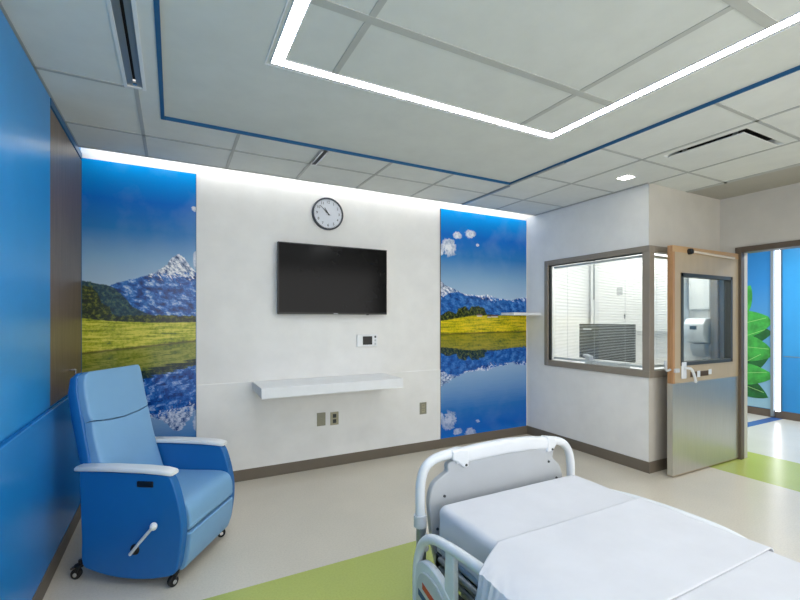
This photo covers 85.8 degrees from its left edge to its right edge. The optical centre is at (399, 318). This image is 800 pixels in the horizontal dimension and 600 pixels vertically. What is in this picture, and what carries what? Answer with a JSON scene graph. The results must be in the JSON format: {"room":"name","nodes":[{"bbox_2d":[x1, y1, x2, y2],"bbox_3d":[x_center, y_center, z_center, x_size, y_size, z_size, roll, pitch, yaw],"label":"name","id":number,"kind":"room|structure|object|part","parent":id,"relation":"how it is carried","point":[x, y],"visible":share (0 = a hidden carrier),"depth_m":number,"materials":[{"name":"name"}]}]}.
{"room":"hospital room","nodes":[
{"label":"hospital room","id":0,"kind":"room"},
{"bbox_2d":[0,147,80,442],"bbox_3d":[-1.207,0.057,0.825,0.100,2.800,5.600,0,0,-28],"label":"wall","id":1,"kind":"structure","parent":0,"point":[5,438],"depth_m":2.15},
{"bbox_2d":[0,9,49,440],"bbox_3d":[-0.928,-0.383,0.415,0.012,1.760,4.615,0,0,-28],"label":"wall panel","id":2,"kind":"object","parent":1,"relation":"attached to","point":[24,100],"depth_m":1.99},
{"bbox_2d":[0,395,80,599],"bbox_3d":[-1.145,0.935,0.846,0.030,0.845,5.580,0,0,-28],"label":"wall panel","id":3,"kind":"object","parent":1,"relation":"attached to","point":[40,498],"depth_m":2.12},
{"bbox_2d":[32,503,80,599],"bbox_3d":[-1.145,1.405,0.850,0.034,0.105,5.587,0,0,-28],"label":"baseboard","id":4,"kind":"structure","parent":1,"relation":"attached to","point":[45,582],"depth_m":2.50,"materials":[{"name":"rubber"}]},
{"bbox_2d":[50,98,81,158],"bbox_3d":[-2.233,-1.249,2.896,0.012,0.043,0.951,0,0,-28],"label":"trim","id":5,"kind":"structure","parent":1,"relation":"attached to","point":[53,107],"depth_m":2.79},
{"bbox_2d":[50,108,81,405],"bbox_3d":[-2.213,-0.356,2.907,0.056,1.724,0.953,0,0,-28],"label":"wall panel","id":6,"kind":"object","parent":1,"relation":"attached to","point":[65,163],"visible":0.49,"depth_m":2.80,"materials":[{"name":"brown wood"}]},
{"bbox_2d":[81,147,590,424],"bbox_3d":[1.228,-0.018,5.325,8.600,2.950,0.100,0,0,-28],"label":"wall","id":7,"kind":"structure","parent":0,"point":[241,217],"depth_m":4.12,"materials":[{"name":"paint"}]},
{"bbox_2d":[81,158,195,436],"bbox_3d":[-2.104,0.055,3.509,0.806,2.596,0.011,0,0,-28],"label":"wall mural","id":8,"kind":"object","parent":7,"relation":"attached to","point":[139,222],"visible":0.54,"depth_m":3.52},
{"bbox_2d":[196,369,439,470],"bbox_3d":[-0.648,0.963,4.275,2.486,0.788,0.012,0,0,-28],"label":"wall panel","id":9,"kind":"object","parent":7,"relation":"attached to","point":[258,432],"depth_m":4.16,"materials":[{"name":"white paint"}]},
{"bbox_2d":[317,412,325,425],"bbox_3d":[-0.767,0.979,4.199,0.086,0.128,0.011,0,0,-28],"label":"wall outlet","id":10,"kind":"object","parent":7,"relation":"attached to","point":[321,417],"visible":1,"depth_m":4.20,"materials":[{"name":"plastic"}]},
{"bbox_2d":[312,197,342,229],"bbox_3d":[-0.709,-1.030,4.228,0.316,0.316,0.036,0,0,-28],"label":"wall clock","id":11,"kind":"object","parent":7,"relation":"attached to","point":[327,213],"visible":1,"depth_m":4.22,"materials":[{"name":"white plastic"}]},
{"bbox_2d":[253,373,402,398],"bbox_3d":[-0.654,0.633,4.021,1.315,0.128,0.444,0,0,-28],"label":"wall shelf","id":12,"kind":"object","parent":7,"relation":"attached to","point":[270,389],"visible":1,"depth_m":3.85,"materials":[{"name":"white plastic"}]},
{"bbox_2d":[277,241,386,314],"bbox_3d":[-0.643,-0.374,4.232,1.110,0.672,0.077,0,0,-28],"label":"television","id":13,"kind":"object","parent":7,"relation":"attached to","point":[311,278],"visible":1,"depth_m":4.17,"materials":[{"name":"black plastic"}]},
{"bbox_2d":[330,412,338,424],"bbox_3d":[-0.648,0.985,4.263,0.086,0.128,0.010,0,0,-28],"label":"wall outlet","id":14,"kind":"object","parent":7,"relation":"attached to","point":[334,416],"visible":1,"depth_m":4.26,"materials":[{"name":"beige plastic"}]},
{"bbox_2d":[357,334,376,346],"bbox_3d":[-0.338,0.222,4.429,0.226,0.124,0.026,0,0,-28],"label":"control panel","id":15,"kind":"object","parent":7,"relation":"attached to","point":[363,340],"visible":1,"depth_m":4.42,"materials":[{"name":"white plastic"}]},
{"bbox_2d":[233,425,526,481],"bbox_3d":[-0.424,1.405,4.393,4.607,0.105,0.012,0,0,-28],"label":"baseboard","id":16,"kind":"structure","parent":7,"relation":"attached to","point":[304,465],"depth_m":4.44,"materials":[{"name":"rubber"}]},
{"bbox_2d":[420,402,426,413],"bbox_3d":[0.255,0.983,4.738,0.086,0.128,0.010,0,0,-28],"label":"wall outlet","id":17,"kind":"object","parent":7,"relation":"attached to","point":[423,406],"visible":1,"depth_m":4.74,"materials":[{"name":"plastic"}]},
{"bbox_2d":[440,208,525,438],"bbox_3d":[1.026,0.055,5.154,1.294,2.596,0.011,0,0,-28],"label":"wall mural","id":18,"kind":"object","parent":7,"relation":"attached to","point":[483,257],"visible":1,"depth_m":5.13,"materials":[{"name":"paper"}]},
{"bbox_3d":[0.455,0.055,4.854,0.004,2.596,0.011,0,0,-28],"label":"edge trim","id":19,"kind":"part","parent":18,"relation":"part of","materials":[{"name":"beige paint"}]},
{"bbox_2d":[501,312,540,314],"bbox_3d":[1.477,-0.059,5.257,0.436,0.032,0.228,0,0,-28],"label":"corner shelf","id":20,"kind":"object","parent":7,"relation":"attached to","point":[512,313],"visible":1,"depth_m":5.15,"materials":[{"name":"white plastic"}]},
{"bbox_2d":[0,0,799,214],"bbox_3d":[1.459,-1.302,2.147,5.850,0.038,5.460,0,0,-28],"label":"ceiling","id":21,"kind":"structure","parent":0,"point":[76,37],"depth_m":2.33,"materials":[{"name":"tile"}]},
{"bbox_2d":[106,0,145,90],"bbox_3d":[-0.487,-1.305,0.525,0.105,0.056,4.220,0,0,-28],"label":"ceiling vent","id":22,"kind":"object","parent":21,"relation":"in","point":[123,15],"visible":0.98,"depth_m":2.00,"materials":[{"name":"white plastic"}]},
{"bbox_2d":[310,150,327,164],"bbox_3d":[-0.642,-1.276,3.415,0.052,0.013,0.310,0,0,-28],"label":"ceiling vent","id":23,"kind":"object","parent":21,"relation":"in","point":[321,155],"visible":1,"depth_m":3.41,"materials":[{"name":"silver metal"}]},
{"bbox_2d":[0,1,799,215],"bbox_3d":[1.198,-1.281,2.010,5.260,0.005,5.460,0,0,-28],"label":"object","id":24,"kind":"structure","parent":21,"relation":"attached to","point":[136,91],"depth_m":3.41,"materials":[{"name":"grey metal"}]},
{"bbox_2d":[153,0,799,184],"bbox_3d":[0.684,-1.290,1.686,2.922,0.022,3.965,0,0,-28],"label":"trim","id":25,"kind":"structure","parent":21,"relation":"attached to","point":[156,2],"depth_m":2.88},
{"bbox_2d":[160,0,799,181],"bbox_3d":[0.689,-1.311,1.688,2.910,0.020,3.965,0,0,-28],"label":"ceiling panel","id":26,"kind":"object","parent":21,"relation":"attached to","point":[215,52],"visible":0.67,"depth_m":2.62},
{"bbox_2d":[265,0,799,140],"bbox_3d":[0.762,-1.308,1.605,2.022,0.025,2.394,0,0,-28],"label":"ring light","id":27,"kind":"object","parent":26,"relation":"attached to","point":[298,10],"visible":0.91,"depth_m":2.29,"materials":[{"name":"white plastic"}]},
{"bbox_2d":[462,185,509,204],"bbox_3d":[0.873,-1.274,4.466,0.030,0.014,0.750,0,0,-28],"label":"ceiling track","id":28,"kind":"object","parent":21,"relation":"attached to","point":[507,186],"visible":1,"depth_m":4.42,"materials":[{"name":"metal"}]},
{"bbox_2d":[311,0,777,124],"bbox_3d":[0.762,-1.299,1.605,1.846,0.005,2.218,0,0,-28],"label":"grid","id":29,"kind":"structure","parent":21,"relation":"attached to","point":[744,7],"depth_m":2.01,"materials":[{"name":"grey metal"}]},
{"bbox_2d":[615,174,636,180],"bbox_3d":[2.045,-1.280,3.901,0.124,0.006,0.124,0,0,-28],"label":"recessed light","id":30,"kind":"object","parent":21,"relation":"in","point":[627,176],"visible":1,"depth_m":3.90,"materials":[{"name":"white plastic"}]},
{"bbox_2d":[658,126,790,168],"bbox_3d":[2.442,-1.311,3.274,0.600,0.064,0.620,0,0,-28],"label":"ceiling vent","id":31,"kind":"object","parent":21,"relation":"in","point":[747,140],"visible":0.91,"depth_m":3.23,"materials":[{"name":"white metal"}]},
{"bbox_2d":[43,413,799,599],"bbox_3d":[2.599,1.507,2.826,8.500,0.100,5.600,0,0,-28],"label":"floor","id":32,"kind":"structure","parent":0,"point":[345,531],"depth_m":3.10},
{"bbox_2d":[68,365,234,586],"bbox_3d":[-1.498,0.881,2.622,0.738,1.153,0.684,0,0,5],"label":"recliner chair","id":33,"kind":"object","parent":32,"relation":"on","point":[150,504],"visible":1,"depth_m":2.42,"materials":[{"name":"blue leather"}]},
{"bbox_3d":[-1.673,0.851,2.665,0.234,0.536,0.482,0,0,5],"label":"backrest","id":34,"kind":"part","parent":33,"relation":"part of","materials":[{"name":"blue leather"}]},
{"bbox_3d":[-1.507,0.828,2.374,0.566,0.043,0.083,0,0,5],"label":"armrest","id":35,"kind":"part","parent":33,"relation":"part of","materials":[{"name":"white plastic"}]},
{"bbox_3d":[-1.466,1.127,2.370,0.595,0.576,0.057,0,0,5],"label":"panel","id":36,"kind":"part","parent":33,"relation":"part of","materials":[{"name":"blue plastic"}]},
{"bbox_3d":[-1.385,1.189,2.301,0.165,0.180,0.020,0,0,16],"label":"lever","id":37,"kind":"part","parent":33,"relation":"part of","materials":[{"name":"plastic"}]},
{"bbox_3d":[-1.305,1.099,2.280,0.037,0.042,0.038,0,0,5],"label":"lever knob","id":38,"kind":"part","parent":33,"relation":"part of","materials":[{"name":"white plastic"}]},
{"bbox_3d":[-1.457,0.828,2.920,0.566,0.043,0.083,0,0,5],"label":"armrest","id":39,"kind":"part","parent":33,"relation":"part of","materials":[{"name":"white plastic"}]},
{"bbox_3d":[-1.415,1.127,2.917,0.595,0.576,0.057,0,0,5],"label":"panel","id":40,"kind":"part","parent":33,"relation":"part of","materials":[{"name":"blue leather"}]},
{"bbox_2d":[175,469,232,529],"bbox_3d":[-1.373,1.087,2.637,0.492,0.171,0.485,0,0,5],"label":"seat cushion","id":41,"kind":"object","parent":33,"relation":"on","point":[205,492],"depth_m":2.62,"materials":[{"name":"blue leather"}]},
{"bbox_2d":[412,435,746,599],"bbox_3d":[1.021,1.046,1.347,1.138,0.823,2.151,0,0,-28],"label":"hospital bed","id":42,"kind":"object","parent":32,"relation":"on","point":[471,471],"visible":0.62,"depth_m":2.10,"materials":[{"name":"plastic"}]},
{"bbox_3d":[0.100,1.132,2.043,0.048,0.310,0.047,0,0,-28],"label":"footboard post","id":43,"kind":"part","parent":42,"relation":"part of","materials":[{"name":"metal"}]},
{"bbox_3d":[0.298,1.234,1.551,0.032,0.346,0.927,0,0,-28],"label":"rail panel","id":44,"kind":"part","parent":42,"relation":"part of","materials":[{"name":"plastic"}]},
{"bbox_3d":[0.188,0.871,2.089,0.256,0.460,0.046,0,0,-28],"label":"grip rail","id":45,"kind":"part","parent":42,"relation":"part of","materials":[{"name":"plastic"}]},
{"bbox_3d":[0.298,1.146,1.551,0.042,0.525,0.987,0,0,-28],"label":"rail","id":46,"kind":"part","parent":42,"relation":"part of","materials":[{"name":"plastic"}]},
{"bbox_3d":[0.206,1.042,1.726,0.026,0.230,0.070,0,0,-28],"label":"rail post","id":47,"kind":"part","parent":42,"relation":"part of","materials":[{"name":"plastic"}]},
{"bbox_3d":[1.035,1.202,1.321,0.860,0.190,2.092,0,0,-28],"label":"frame","id":48,"kind":"part","parent":42,"relation":"part of","materials":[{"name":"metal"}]},
{"bbox_3d":[1.005,1.106,1.377,0.955,0.062,1.796,0,0,-28],"label":"accessory rail","id":49,"kind":"part","parent":42,"relation":"part of","materials":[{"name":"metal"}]},
{"bbox_3d":[0.528,0.940,2.270,0.894,0.515,0.036,0,0,-28],"label":"footboard","id":50,"kind":"part","parent":42,"relation":"part of","materials":[{"name":"white plastic"}]},
{"bbox_3d":[0.909,0.868,2.468,0.243,0.427,0.046,0,0,-28],"label":"grip rail","id":51,"kind":"part","parent":42,"relation":"part of","materials":[{"name":"plastic"}]},
{"bbox_2d":[439,475,799,599],"bbox_3d":[1.043,0.954,1.304,0.913,0.194,2.055,0,0,-28],"label":"mattress","id":52,"kind":"object","parent":42,"relation":"on","point":[476,525],"visible":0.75,"depth_m":1.83,"materials":[{"name":"white fabric"}]},
{"bbox_2d":[475,498,773,599],"bbox_3d":[0.822,1.055,1.541,1.145,0.410,0.614,0,0,-28],"label":"sheet","id":53,"kind":"object","parent":52,"relation":"on","point":[639,548],"visible":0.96,"depth_m":1.54,"materials":[{"name":"white fabric"}]},
{"bbox_3d":[1.263,1.146,2.058,0.042,0.525,0.987,0,0,-28],"label":"rail","id":54,"kind":"part","parent":42,"relation":"part of","materials":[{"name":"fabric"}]},
{"bbox_2d":[527,183,648,461],"bbox_3d":[2.025,0.087,4.793,0.100,2.740,1.583,0,0,-28],"label":"wall","id":55,"kind":"structure","parent":0,"point":[609,411],"depth_m":4.71,"materials":[{"name":"paint"}]},
{"bbox_2d":[527,426,666,473],"bbox_3d":[2.527,1.405,5.041,1.245,0.105,1.585,0,0,-28],"label":"baseboard","id":56,"kind":"structure","parent":55,"relation":"attached to","point":[658,465],"depth_m":4.40,"materials":[{"name":"rubber"}]},
{"bbox_2d":[593,310,707,364],"bbox_3d":[3.100,0.087,5.419,0.100,2.740,1.476,0,0,-28],"label":"wall","id":57,"kind":"structure","parent":0,"point":[688,356],"depth_m":5.17,"materials":[{"name":"paint"}]},
{"bbox_2d":[573,360,663,369],"bbox_3d":[2.495,0.597,5.245,1.133,0.040,1.180,0,0,-28],"label":"countertop","id":58,"kind":"structure","parent":57,"relation":"attached to","point":[593,360],"depth_m":5.11,"materials":[{"name":"white plastic"}]},
{"bbox_2d":[583,354,592,363],"bbox_3d":[2.168,0.492,4.955,0.080,0.168,0.105,0,0,-28],"label":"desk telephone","id":59,"kind":"object","parent":58,"relation":"on","point":[587,357],"visible":0.51,"depth_m":4.93,"materials":[{"name":"grey plastic"}]},
{"bbox_2d":[579,323,635,362],"bbox_3d":[2.420,0.316,5.025,0.210,0.520,0.720,0,0,-28],"label":"computer monitor","id":60,"kind":"object","parent":58,"relation":"on","point":[580,324],"visible":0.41,"depth_m":4.95,"materials":[{"name":"glass"}]},
{"bbox_2d":[592,360,629,367],"bbox_3d":[2.301,0.521,4.703,0.220,0.110,0.300,0,0,-28],"label":"paper stack","id":61,"kind":"object","parent":58,"relation":"on","point":[598,360],"visible":0.34,"depth_m":4.62,"materials":[{"name":"white paper"}]},
{"bbox_2d":[591,253,688,331],"bbox_3d":[2.955,-0.468,5.431,0.143,1.250,1.220,0,0,-28],"label":"upper cabinet","id":62,"kind":"object","parent":57,"relation":"attached to","point":[686,280],"visible":0.2,"depth_m":5.45,"materials":[{"name":"white plastic"}]},
{"bbox_3d":[2.649,-0.468,5.933,0.018,1.240,0.042,0,0,-28],"label":"door","id":63,"kind":"part","parent":62,"relation":"part of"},
{"bbox_2d":[684,318,709,356],"bbox_3d":[3.289,0.203,4.764,0.173,0.429,0.210,0,0,-28],"label":"paper towel dispenser","id":64,"kind":"object","parent":57,"relation":"attached to","point":[696,330],"visible":0.91,"depth_m":4.72,"materials":[{"name":"white plastic"}]},
{"bbox_2d":[689,278,709,309],"bbox_3d":[3.341,-0.303,4.792,0.055,0.400,0.220,0,0,-28],"label":"wall box","id":65,"kind":"object","parent":57,"relation":"attached to","point":[699,289],"visible":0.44,"depth_m":4.77,"materials":[{"name":"white plastic"}]},
{"bbox_2d":[649,183,719,461],"bbox_3d":[2.877,0.087,4.400,1.243,2.740,0.100,0,0,-28],"label":"wall","id":66,"kind":"structure","parent":0,"point":[676,217],"depth_m":4.22,"materials":[{"name":"paint"}]},
{"bbox_2d":[544,245,719,377],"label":"window","id":67,"kind":"structure","parent":66,"relation":"in","point":[648,371],"depth_m":4.47,"materials":[{"name":"beige paint"}]},
{"bbox_2d":[554,255,641,367],"bbox_3d":[2.116,-0.073,4.673,0.024,1.101,1.121,0,0,-28],"label":"window blind","id":68,"kind":"object","parent":67,"relation":"attached to","point":[594,263],"visible":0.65,"depth_m":4.62,"materials":[{"name":"white plastic"}]},
{"bbox_3d":[2.106,-0.073,4.668,0.003,1.070,0.720,0,0,-28],"label":"cord","id":69,"kind":"part","parent":68,"relation":"part of","materials":[{"name":"grey plastic"}]},
{"bbox_3d":[2.116,-0.611,4.673,0.024,0.026,1.121,0,0,-28],"label":"head rail","id":70,"kind":"part","parent":68,"relation":"part of","materials":[{"name":"white plastic"}]},
{"bbox_3d":[2.116,0.467,4.673,0.024,0.020,1.121,0,0,-28],"label":"rail","id":71,"kind":"part","parent":68,"relation":"part of","materials":[{"name":"white plastic"}]},
{"bbox_2d":[654,255,666,366],"bbox_3d":[2.642,-0.073,4.316,0.518,1.101,0.024,0,0,-28],"label":"window blind","id":72,"kind":"object","parent":67,"relation":"attached to","point":[656,257],"visible":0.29,"depth_m":4.29,"materials":[{"name":"white plastic"}]},
{"bbox_3d":[2.642,-0.611,4.316,0.518,0.026,0.024,0,0,-28],"label":"head rail","id":73,"kind":"part","parent":72,"relation":"part of","materials":[{"name":"white plastic"}]},
{"bbox_2d":[664,245,737,476],"bbox_3d":[3.000,0.385,4.192,1.306,2.120,0.136,0,0,-28],"label":"door","id":74,"kind":"structure","parent":66,"relation":"in","point":[702,395],"depth_m":4.15,"materials":[{"name":"silver metal"}]},
{"bbox_3d":[2.641,0.480,4.009,0.075,0.155,0.013,0,0,-28],"label":"handle plate","id":75,"kind":"part","parent":74,"relation":"part of","materials":[{"name":"plastic"}]},
{"bbox_3d":[2.702,0.520,3.997,0.118,0.149,0.068,0,0,-28],"label":"lever","id":76,"kind":"part","parent":74,"relation":"part of","materials":[{"name":"plastic"}]},
{"bbox_3d":[2.878,0.527,4.138,0.305,0.050,0.004,0,0,-28],"label":"pull plate","id":77,"kind":"part","parent":74,"relation":"part of","materials":[{"name":"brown metal"}]},
{"bbox_3d":[2.990,1.016,4.226,1.155,0.842,0.049,0,0,-28],"label":"kick plate","id":78,"kind":"part","parent":74,"relation":"part of","materials":[{"name":"metal"}]},
{"bbox_3d":[3.028,-0.646,4.220,1.213,0.057,0.001,0,0,-28],"label":"rail","id":79,"kind":"part","parent":74,"relation":"part of","materials":[{"name":"brown wood"}]},
{"bbox_3d":[2.992,0.005,4.228,0.900,0.865,0.066,0,0,-28],"label":"glazing frame","id":80,"kind":"part","parent":74,"relation":"part of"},
{"bbox_3d":[3.078,-0.625,4.224,0.750,0.038,0.024,0,0,-28],"label":"closer arm","id":81,"kind":"part","parent":74,"relation":"part of"},
{"bbox_2d":[735,240,799,459],"bbox_3d":[3.883,0.357,3.950,0.160,2.200,1.335,0,0,-28],"label":"door frame","id":82,"kind":"structure","parent":66,"relation":"attached to","point":[740,251],"depth_m":4.46,"materials":[{"name":"beige paint"}]},
{"bbox_2d":[720,183,799,457],"bbox_3d":[4.437,0.087,2.897,0.120,2.740,4.014,0,0,-28],"label":"wall","id":83,"kind":"structure","parent":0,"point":[772,215],"depth_m":4.40,"materials":[{"name":"paint"}]},
{"bbox_2d":[747,250,799,413],"bbox_3d":[6.405,0.087,4.827,0.100,2.740,5.600,0,0,-28],"label":"wall","id":84,"kind":"structure","parent":0,"point":[790,366],"depth_m":6.21,"materials":[{"name":"blue paint"}]},
{"bbox_2d":[747,251,774,416],"bbox_3d":[5.288,0.212,6.787,0.050,2.450,0.990,0,0,-28],"label":"mural","id":85,"kind":"object","parent":84,"relation":"attached to","point":[760,265],"visible":0.45,"depth_m":6.50,"materials":[{"name":"printed vinyl wall graphic"}]},
{"bbox_3d":[5.510,0.212,6.366,0.050,2.450,0.038,0,0,-28],"label":"panel frame","id":86,"kind":"part","parent":85,"relation":"part of","materials":[{"name":"metal"}]},
{"bbox_2d":[747,406,799,421],"bbox_3d":[6.356,1.402,4.801,0.012,0.110,5.600,0,0,-28],"label":"baseboard","id":87,"kind":"structure","parent":84,"relation":"attached to","point":[752,410],"depth_m":6.35,"materials":[{"name":"beige paint"}]},
{"bbox_2d":[775,250,781,411],"bbox_3d":[5.550,0.082,6.312,0.030,2.550,0.070,0,0,-28],"label":"light","id":88,"kind":"object","parent":84,"relation":"attached to","point":[778,253],"visible":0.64,"depth_m":6.30,"materials":[{"name":"white"}]},
{"bbox_2d":[783,248,799,356],"bbox_3d":[6.621,-0.370,4.300,0.008,1.825,4.465,0,0,-28],"label":"wall panel","id":89,"kind":"object","parent":84,"relation":"attached to","point":[791,257],"depth_m":6.19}
]}

